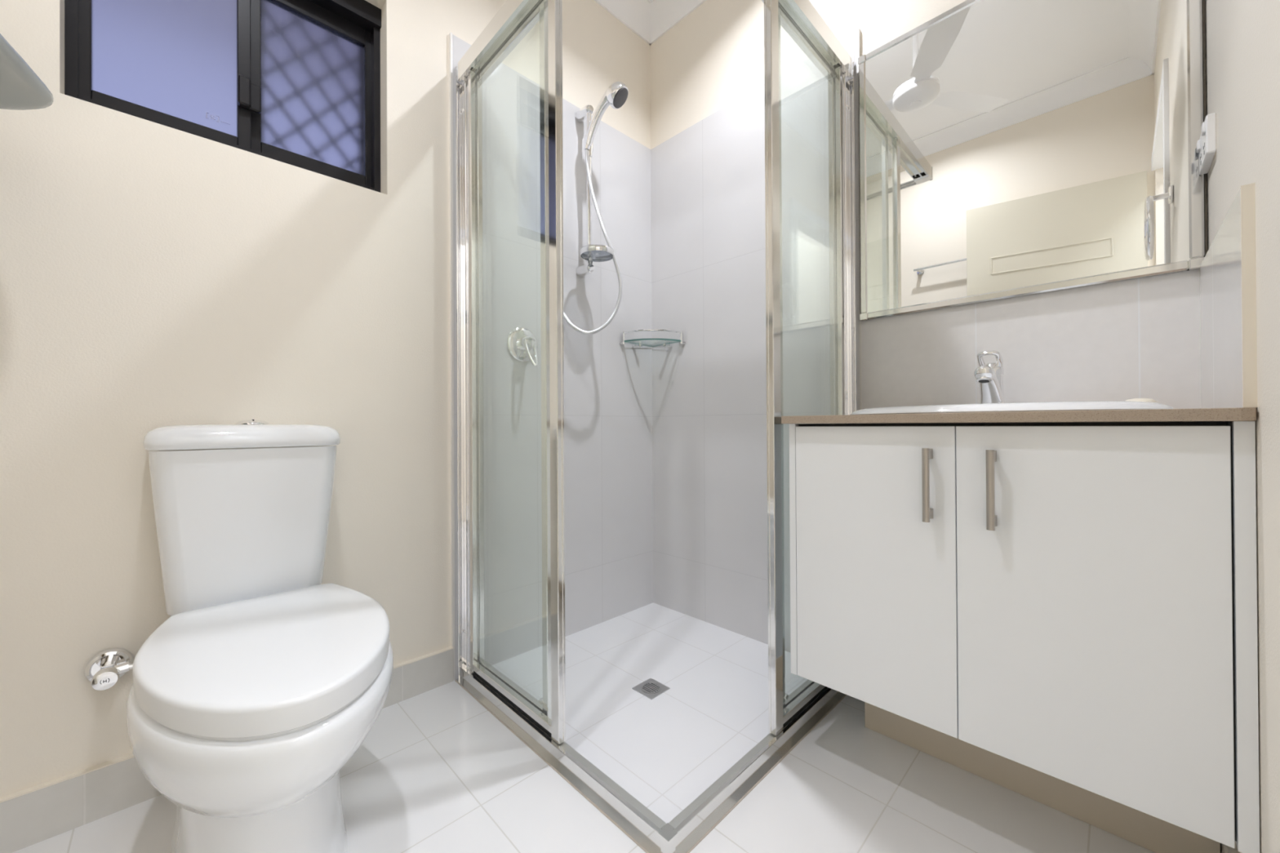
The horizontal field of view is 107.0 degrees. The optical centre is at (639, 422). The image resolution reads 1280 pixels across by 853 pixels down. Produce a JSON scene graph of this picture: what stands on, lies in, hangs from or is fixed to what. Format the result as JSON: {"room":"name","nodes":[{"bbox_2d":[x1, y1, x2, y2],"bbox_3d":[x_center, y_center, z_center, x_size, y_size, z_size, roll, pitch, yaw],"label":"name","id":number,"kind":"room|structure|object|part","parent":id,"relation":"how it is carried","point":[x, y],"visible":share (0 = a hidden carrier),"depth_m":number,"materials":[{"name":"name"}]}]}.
{"room":"bathroom","nodes":[
{"label":"bathroom","id":0,"kind":"room"},
{"bbox_2d":[0,0,653,797],"bbox_3d":[-0.729,-0.494,1.488,2.200,2.602,0.200,0,0,-45],"label":"wall","id":1,"kind":"structure","parent":0,"point":[153,275],"depth_m":1.27,"materials":[{"name":"white paint"}]},
{"bbox_2d":[84,648,133,690],"bbox_3d":[-1.060,0.500,0.967,0.106,0.078,0.088,0,0,-45],"label":"valve","id":2,"kind":"object","parent":1,"relation":"attached to","point":[104,670],"visible":0.82,"depth_m":0.96,"materials":[{"name":"silver metal"}]},
{"bbox_3d":[-1.053,0.504,0.932,0.037,0.037,0.027,0,0,-45],"label":"handle","id":3,"kind":"part","parent":2,"relation":"part of","materials":[{"name":"silver metal"}]},
{"bbox_2d":[64,0,381,192],"bbox_3d":[-1.025,-0.943,1.242,0.607,0.640,0.147,0,0,-45],"label":"window","id":4,"kind":"structure","parent":1,"relation":"in","point":[295,82],"depth_m":1.20,"materials":[{"name":"glass"}]},
{"bbox_3d":[-1.102,-0.931,1.109,0.246,0.436,0.004,0,0,-45],"label":"glass pane","id":5,"kind":"part","parent":4,"relation":"part of","materials":[{"name":"white"}]},
{"bbox_3d":[-1.100,-0.931,1.112,0.286,0.498,0.026,0,0,-45],"label":"sash","id":6,"kind":"part","parent":4,"relation":"part of","materials":[{"name":"black metal"}]},
{"bbox_3d":[-0.920,-0.932,1.327,0.298,0.496,0.024,0,0,-45],"label":"sash","id":7,"kind":"part","parent":4,"relation":"part of","materials":[{"name":"black metal"}]},
{"bbox_3d":[-0.914,-0.932,1.333,0.250,0.398,0.004,0,0,-45],"label":"glass pane","id":8,"kind":"part","parent":4,"relation":"part of","materials":[{"name":"white"}]},
{"bbox_2d":[0,646,453,852],"bbox_3d":[-0.958,0.755,1.117,1.040,0.104,0.016,0,0,-45],"label":"baseboard","id":9,"kind":"structure","parent":1,"relation":"attached to","point":[37,814],"depth_m":0.96,"materials":[{"name":"tile"}]},
{"bbox_2d":[448,31,454,679],"bbox_3d":[-0.592,-0.211,1.489,0.006,2.034,0.012,0,0,-45],"label":"trim","id":10,"kind":"structure","parent":1,"relation":"attached to","point":[451,89],"depth_m":1.49,"materials":[{"name":"white metal"}]},
{"bbox_2d":[506,327,537,367],"bbox_3d":[-0.381,-0.261,1.627,0.120,0.146,0.089,0,0,-45],"label":"shower mixer","id":11,"kind":"object","parent":1,"relation":"attached to","point":[522,343],"visible":1,"depth_m":1.63,"materials":[{"name":"silver metal"}]},
{"bbox_3d":[-0.368,-0.243,1.614,0.047,0.110,0.053,0,0,-45],"label":"lever","id":12,"kind":"part","parent":11,"relation":"part of","materials":[{"name":"silver metal"}]},
{"bbox_2d":[575,104,613,277],"bbox_3d":[-0.180,-0.889,1.764,0.125,0.645,0.184,0,0,-45],"label":"shower rail","id":13,"kind":"object","parent":1,"relation":"attached to","point":[584,113],"visible":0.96,"depth_m":1.79,"materials":[{"name":"silver metal"}]},
{"bbox_3d":[-0.194,-0.886,1.799,0.019,0.633,0.019,0,0,-45],"label":"rail","id":14,"kind":"part","parent":13,"relation":"part of","materials":[{"name":"silver metal"}]},
{"bbox_2d":[563,81,628,334],"bbox_3d":[-0.187,-0.770,1.739,0.300,0.908,0.110,0,0,9],"label":"shower","id":15,"kind":"object","parent":13,"relation":"hanging from","point":[615,95],"visible":0.86,"depth_m":1.74,"materials":[{"name":"silver metal"}]},
{"bbox_3d":[-0.140,-1.132,1.754,0.149,0.179,0.053,-1,0,41],"label":"handle","id":16,"kind":"part","parent":15,"relation":"part of","materials":[{"name":"silver metal"}]},
{"bbox_3d":[-0.158,-0.623,1.742,0.123,0.020,0.123,0,0,-45],"label":"soap dish","id":17,"kind":"part","parent":13,"relation":"part of","materials":[{"name":"clear plastic"}]},
{"bbox_2d":[594,0,650,44],"bbox_3d":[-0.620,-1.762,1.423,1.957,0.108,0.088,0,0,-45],"label":"ceiling","id":18,"kind":"structure","parent":1,"relation":"attached to","point":[635,15],"depth_m":2.03,"materials":[{"name":"white paint"}]},
{"bbox_2d":[13,602,1155,852],"bbox_3d":[0.332,0.846,0.345,2.500,0.101,3.500,0,0,-45],"label":"floor","id":19,"kind":"structure","parent":0,"point":[436,771],"depth_m":1.06,"materials":[{"name":"white tile"}]},
{"bbox_2d":[126,419,393,852],"bbox_3d":[-0.692,0.398,0.888,0.366,0.813,0.694,0,0,-45],"label":"toilet","id":20,"kind":"object","parent":19,"relation":"on","point":[246,707],"visible":1,"depth_m":0.80,"materials":[{"name":"white ceramic"}]},
{"bbox_3d":[-0.879,0.029,1.068,0.330,0.050,0.181,0,0,-45],"label":"cistern lid","id":21,"kind":"part","parent":20,"relation":"part of","materials":[{"name":"white ceramic"}]},
{"bbox_3d":[-0.637,0.394,0.833,0.353,0.043,0.530,0,0,-45],"label":"lid","id":22,"kind":"part","parent":20,"relation":"part of","materials":[{"name":"white plastic"}]},
{"bbox_3d":[-0.637,0.419,0.832,0.342,0.006,0.512,0,0,-45],"label":"seat","id":23,"kind":"part","parent":20,"relation":"part of","materials":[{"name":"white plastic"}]},
{"bbox_2d":[631,678,670,699],"bbox_3d":[0.033,0.799,1.425,0.081,0.004,0.081,0,0,-45],"label":"floor drain","id":24,"kind":"object","parent":19,"relation":"on","point":[651,688],"visible":1,"depth_m":1.42,"materials":[{"name":"silver metal"}]},
{"bbox_2d":[454,0,857,852],"bbox_3d":[0.050,-0.164,1.481,0.901,1.932,0.901,0,0,-45],"label":"shower frame","id":25,"kind":"object","parent":19,"relation":"on","point":[540,724],"visible":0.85,"depth_m":1.20,"materials":[{"name":"silver metal"}]},
{"bbox_3d":[-0.373,-1.065,1.339,0.016,0.026,0.344,0,0,-45],"label":"door rail","id":26,"kind":"part","parent":25,"relation":"part of","materials":[{"name":"silver metal"}]},
{"bbox_3d":[-0.365,-0.160,1.300,0.016,1.833,0.434,0,0,-45],"label":"panel rail","id":27,"kind":"part","parent":25,"relation":"part of","materials":[{"name":"clear glass"}]},
{"bbox_3d":[-0.364,0.742,1.332,0.016,0.022,0.344,0,0,-45],"label":"door rail","id":28,"kind":"part","parent":25,"relation":"part of","materials":[{"name":"silver metal"}]},
{"bbox_3d":[-0.366,-0.160,1.333,0.016,1.835,0.384,0,0,-45],"label":"sliding door","id":29,"kind":"part","parent":25,"relation":"part of","materials":[{"name":"clear glass"}]},
{"bbox_3d":[-0.200,-0.163,1.134,0.019,1.842,0.034,0,0,-45],"label":"fixed panel","id":30,"kind":"part","parent":25,"relation":"part of","materials":[{"name":"silver metal"}]},
{"bbox_3d":[-0.250,0.781,1.175,0.036,0.042,0.895,0,0,-45],"label":"sill","id":31,"kind":"part","parent":25,"relation":"part of","materials":[{"name":"silver metal"}]},
{"bbox_3d":[0.362,0.778,1.175,0.881,0.042,0.036,0,0,-45],"label":"sill","id":32,"kind":"part","parent":25,"relation":"part of","materials":[{"name":"silver metal"}]},
{"bbox_3d":[0.328,-0.165,1.163,0.038,1.842,0.019,0,0,-45],"label":"fixed panel","id":33,"kind":"part","parent":25,"relation":"part of","materials":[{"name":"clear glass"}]},
{"bbox_3d":[0.482,0.737,1.336,0.317,0.022,0.016,0,0,-45],"label":"door rail","id":34,"kind":"part","parent":25,"relation":"part of","materials":[{"name":"silver metal"}]},
{"bbox_3d":[0.472,-1.069,1.343,0.317,0.026,0.016,0,0,-45],"label":"door rail","id":35,"kind":"part","parent":25,"relation":"part of","materials":[{"name":"silver metal"}]},
{"bbox_3d":[0.474,-0.165,1.337,0.358,1.835,0.016,0,0,-45],"label":"sliding door","id":36,"kind":"part","parent":25,"relation":"part of","materials":[{"name":"clear glass"}]},
{"bbox_3d":[0.480,-0.164,1.312,0.386,1.833,0.016,0,0,-45],"label":"panel rail","id":37,"kind":"part","parent":25,"relation":"part of","materials":[{"name":"clear glass"}]},
{"bbox_2d":[789,421,1259,852],"bbox_3d":[0.756,0.398,1.042,0.511,0.796,0.688,0,0,-45],"label":"vanity cabinet","id":38,"kind":"object","parent":19,"relation":"on","point":[1062,617],"visible":1,"depth_m":0.81,"materials":[{"name":"white laminate"}]},
{"bbox_3d":[0.490,0.302,1.014,0.018,0.589,0.321,0,0,-45],"label":"door","id":39,"kind":"part","parent":38,"relation":"part of","materials":[{"name":"white laminate"}]},
{"bbox_3d":[0.553,0.118,0.910,0.038,0.140,0.012,0,0,-45],"label":"handle","id":40,"kind":"part","parent":38,"relation":"part of","materials":[{"name":"silver metal"}]},
{"bbox_3d":[0.624,0.118,0.839,0.038,0.140,0.012,0,0,-45],"label":"handle","id":41,"kind":"part","parent":38,"relation":"part of","materials":[{"name":"silver metal"}]},
{"bbox_2d":[781,407,1256,423],"bbox_3d":[0.755,-0.009,1.051,0.500,0.018,0.692,0,0,-45],"label":"countertop","id":42,"kind":"structure","parent":38,"relation":"on","point":[1242,414],"depth_m":0.78,"materials":[{"name":"beige stone"}]},
{"bbox_2d":[973,351,1004,403],"bbox_3d":[0.831,-0.102,1.129,0.146,0.138,0.051,0,0,-45],"label":"tap","id":43,"kind":"object","parent":42,"relation":"on","point":[989,376],"visible":0.97,"depth_m":1.13,"materials":[{"name":"silver metal"}]},
{"bbox_2d":[978,379,989,382],"bbox_3d":[0.791,-0.096,1.088,0.020,0.007,0.020,0,0,-45],"label":"outlet","id":44,"kind":"object","parent":43,"relation":"attached to","point":[980,380],"depth_m":1.09,"materials":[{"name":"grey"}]},
{"bbox_3d":[0.826,-0.086,1.123,0.132,0.091,0.046,0,0,-45],"label":"spout","id":45,"kind":"part","parent":43,"relation":"part of","materials":[{"name":"silver metal"}]},
{"bbox_3d":[0.853,-0.144,1.150,0.085,0.054,0.048,0,0,-45],"label":"lever","id":46,"kind":"part","parent":43,"relation":"part of","materials":[{"name":"silver metal"}]},
{"bbox_2d":[850,400,1174,414],"bbox_3d":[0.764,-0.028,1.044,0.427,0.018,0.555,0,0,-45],"label":"basin","id":47,"kind":"object","parent":42,"relation":"in","point":[1091,405],"visible":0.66,"depth_m":0.85,"materials":[{"name":"white ceramic"}]},
{"bbox_2d":[1125,398,1157,402],"bbox_3d":[0.938,-0.041,0.889,0.072,0.011,0.046,0,0,-45],"label":"soap bar","id":48,"kind":"object","parent":47,"relation":"on","point":[1133,399],"visible":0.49,"depth_m":0.87,"materials":[{"name":"beige"}]},
{"bbox_3d":[0.718,0.300,0.782,0.018,0.589,0.326,0,0,-45],"label":"door","id":49,"kind":"part","parent":38,"relation":"part of","materials":[{"name":"white laminate"}]},
{"bbox_2d":[649,0,1207,653],"bbox_3d":[1.082,-0.506,1.169,0.130,2.602,3.200,0,0,-45],"label":"wall","id":50,"kind":"structure","parent":0,"point":[709,468],"depth_m":1.74,"materials":[{"name":"grey tile"}]},
{"bbox_2d":[619,328,685,348],"bbox_3d":[0.052,-0.352,1.982,0.199,0.060,0.199,0,0,-45],"label":"corner shelf","id":51,"kind":"object","parent":50,"relation":"attached to","point":[635,344],"visible":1,"depth_m":1.97,"materials":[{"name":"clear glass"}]},
{"bbox_3d":[-0.068,-0.355,1.983,0.010,0.053,0.010,0,0,-45],"label":"rail post","id":52,"kind":"part","parent":51,"relation":"part of","materials":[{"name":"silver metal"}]},
{"bbox_3d":[0.052,-0.341,1.986,0.181,0.006,0.181,0,0,-45],"label":"glass shelf","id":53,"kind":"part","parent":51,"relation":"part of","materials":[{"name":"teal"}]},
{"bbox_3d":[0.052,-0.379,1.957,0.247,0.008,0.057,0,0,0],"label":"gallery rail","id":54,"kind":"part","parent":51,"relation":"part of","materials":[{"name":"silver metal"}]},
{"bbox_3d":[0.173,-0.357,1.981,0.010,0.053,0.010,0,0,-45],"label":"rail post","id":55,"kind":"part","parent":51,"relation":"part of","materials":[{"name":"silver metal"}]},
{"bbox_2d":[649,0,706,44],"bbox_3d":[0.581,-1.768,1.538,0.088,0.108,1.612,0,0,-45],"label":"trim","id":56,"kind":"structure","parent":50,"relation":"attached to","point":[664,14],"depth_m":2.03,"materials":[{"name":"white paint"}]},
{"bbox_2d":[857,27,862,409],"bbox_3d":[0.692,-0.218,1.481,0.012,2.034,0.006,0,0,-45],"label":"trim","id":57,"kind":"structure","parent":50,"relation":"attached to","point":[858,28],"depth_m":1.48,"materials":[{"name":"white metal"}]},
{"bbox_2d":[857,0,1204,320],"bbox_3d":[0.928,-0.726,1.228,0.027,0.816,0.688,0,0,-45],"label":"mirror","id":58,"kind":"object","parent":50,"relation":"attached to","point":[1009,148],"visible":0.94,"depth_m":1.18,"materials":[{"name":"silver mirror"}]},
{"bbox_3d":[0.688,-1.121,1.463,0.016,0.022,0.022,0,0,-45],"label":"frame corner","id":59,"kind":"part","parent":58,"relation":"part of","materials":[{"name":"silver metal"}]},
{"bbox_3d":[0.692,-0.327,1.460,0.016,0.022,0.022,0,0,-45],"label":"frame corner","id":60,"kind":"part","parent":58,"relation":"part of","materials":[{"name":"silver metal"}]},
{"bbox_3d":[0.926,-1.123,1.230,0.026,0.020,0.646,0,0,-45],"label":"frame rail","id":61,"kind":"part","parent":58,"relation":"part of","materials":[{"name":"silver metal"}]},
{"bbox_3d":[0.926,-0.329,1.223,0.015,0.020,0.646,0,0,-45],"label":"frame rail","id":62,"kind":"part","parent":58,"relation":"part of","materials":[{"name":"silver metal"}]},
{"bbox_3d":[1.160,-0.332,0.986,0.016,0.022,0.022,0,0,-45],"label":"frame corner","id":63,"kind":"part","parent":58,"relation":"part of","materials":[{"name":"silver metal"}]},
{"bbox_2d":[1200,0,1279,852],"bbox_3d":[0.465,-0.506,0.216,2.112,2.602,0.112,0,0,-45],"label":"wall","id":64,"kind":"structure","parent":0,"point":[1242,37],"depth_m":0.64,"materials":[{"name":"white paint"}]},
{"bbox_2d":[1196,112,1216,174],"bbox_3d":[1.116,-0.547,0.934,0.115,0.073,0.016,0,0,-45],"label":"power outlet","id":65,"kind":"object","parent":64,"relation":"attached to","point":[1206,144],"visible":1,"depth_m":0.90,"materials":[{"name":"white plastic"}]},
{"bbox_2d":[1196,139,1200,152],"bbox_3d":[1.141,-0.565,0.967,0.020,0.020,0.004,0,0,-45],"label":"switch","id":66,"kind":"object","parent":65,"relation":"attached to","point":[1198,144],"depth_m":0.96,"materials":[{"name":"white plastic"}]},
{"bbox_2d":[1201,121,1205,135],"bbox_3d":[1.082,-0.565,0.909,0.020,0.020,0.004,0,0,-45],"label":"switch","id":67,"kind":"object","parent":65,"relation":"attached to","point":[1203,126],"depth_m":0.90,"materials":[{"name":"white plastic"}]},
{"bbox_2d":[1220,841,1239,852],"bbox_3d":[0.799,0.745,0.605,1.070,0.100,0.012,0,0,-45],"label":"baseboard","id":68,"kind":"structure","parent":64,"relation":"attached to","point":[1224,848],"depth_m":0.78,"materials":[{"name":"tile"}]},
{"bbox_2d":[1240,182,1257,407],"bbox_3d":[0.834,-0.174,0.648,0.002,0.306,0.012,0,0,-45],"label":"trim","id":69,"kind":"structure","parent":64,"relation":"attached to","point":[1249,352],"depth_m":0.65,"materials":[{"name":"beige tile"}]},
{"bbox_3d":[-0.391,-0.503,-0.285,0.120,2.602,3.200,0,0,-45],"label":"wall","id":70,"kind":"structure","parent":0,"visible":0},
{"bbox_2d":[0,33,53,110],"bbox_3d":[-0.996,-0.557,0.608,0.272,0.018,0.560,0,0,-45],"label":"wall shelf","id":71,"kind":"object","parent":70,"relation":"attached to","point":[21,88],"visible":1,"depth_m":0.77,"materials":[{"name":"grey plastic"}]}
]}

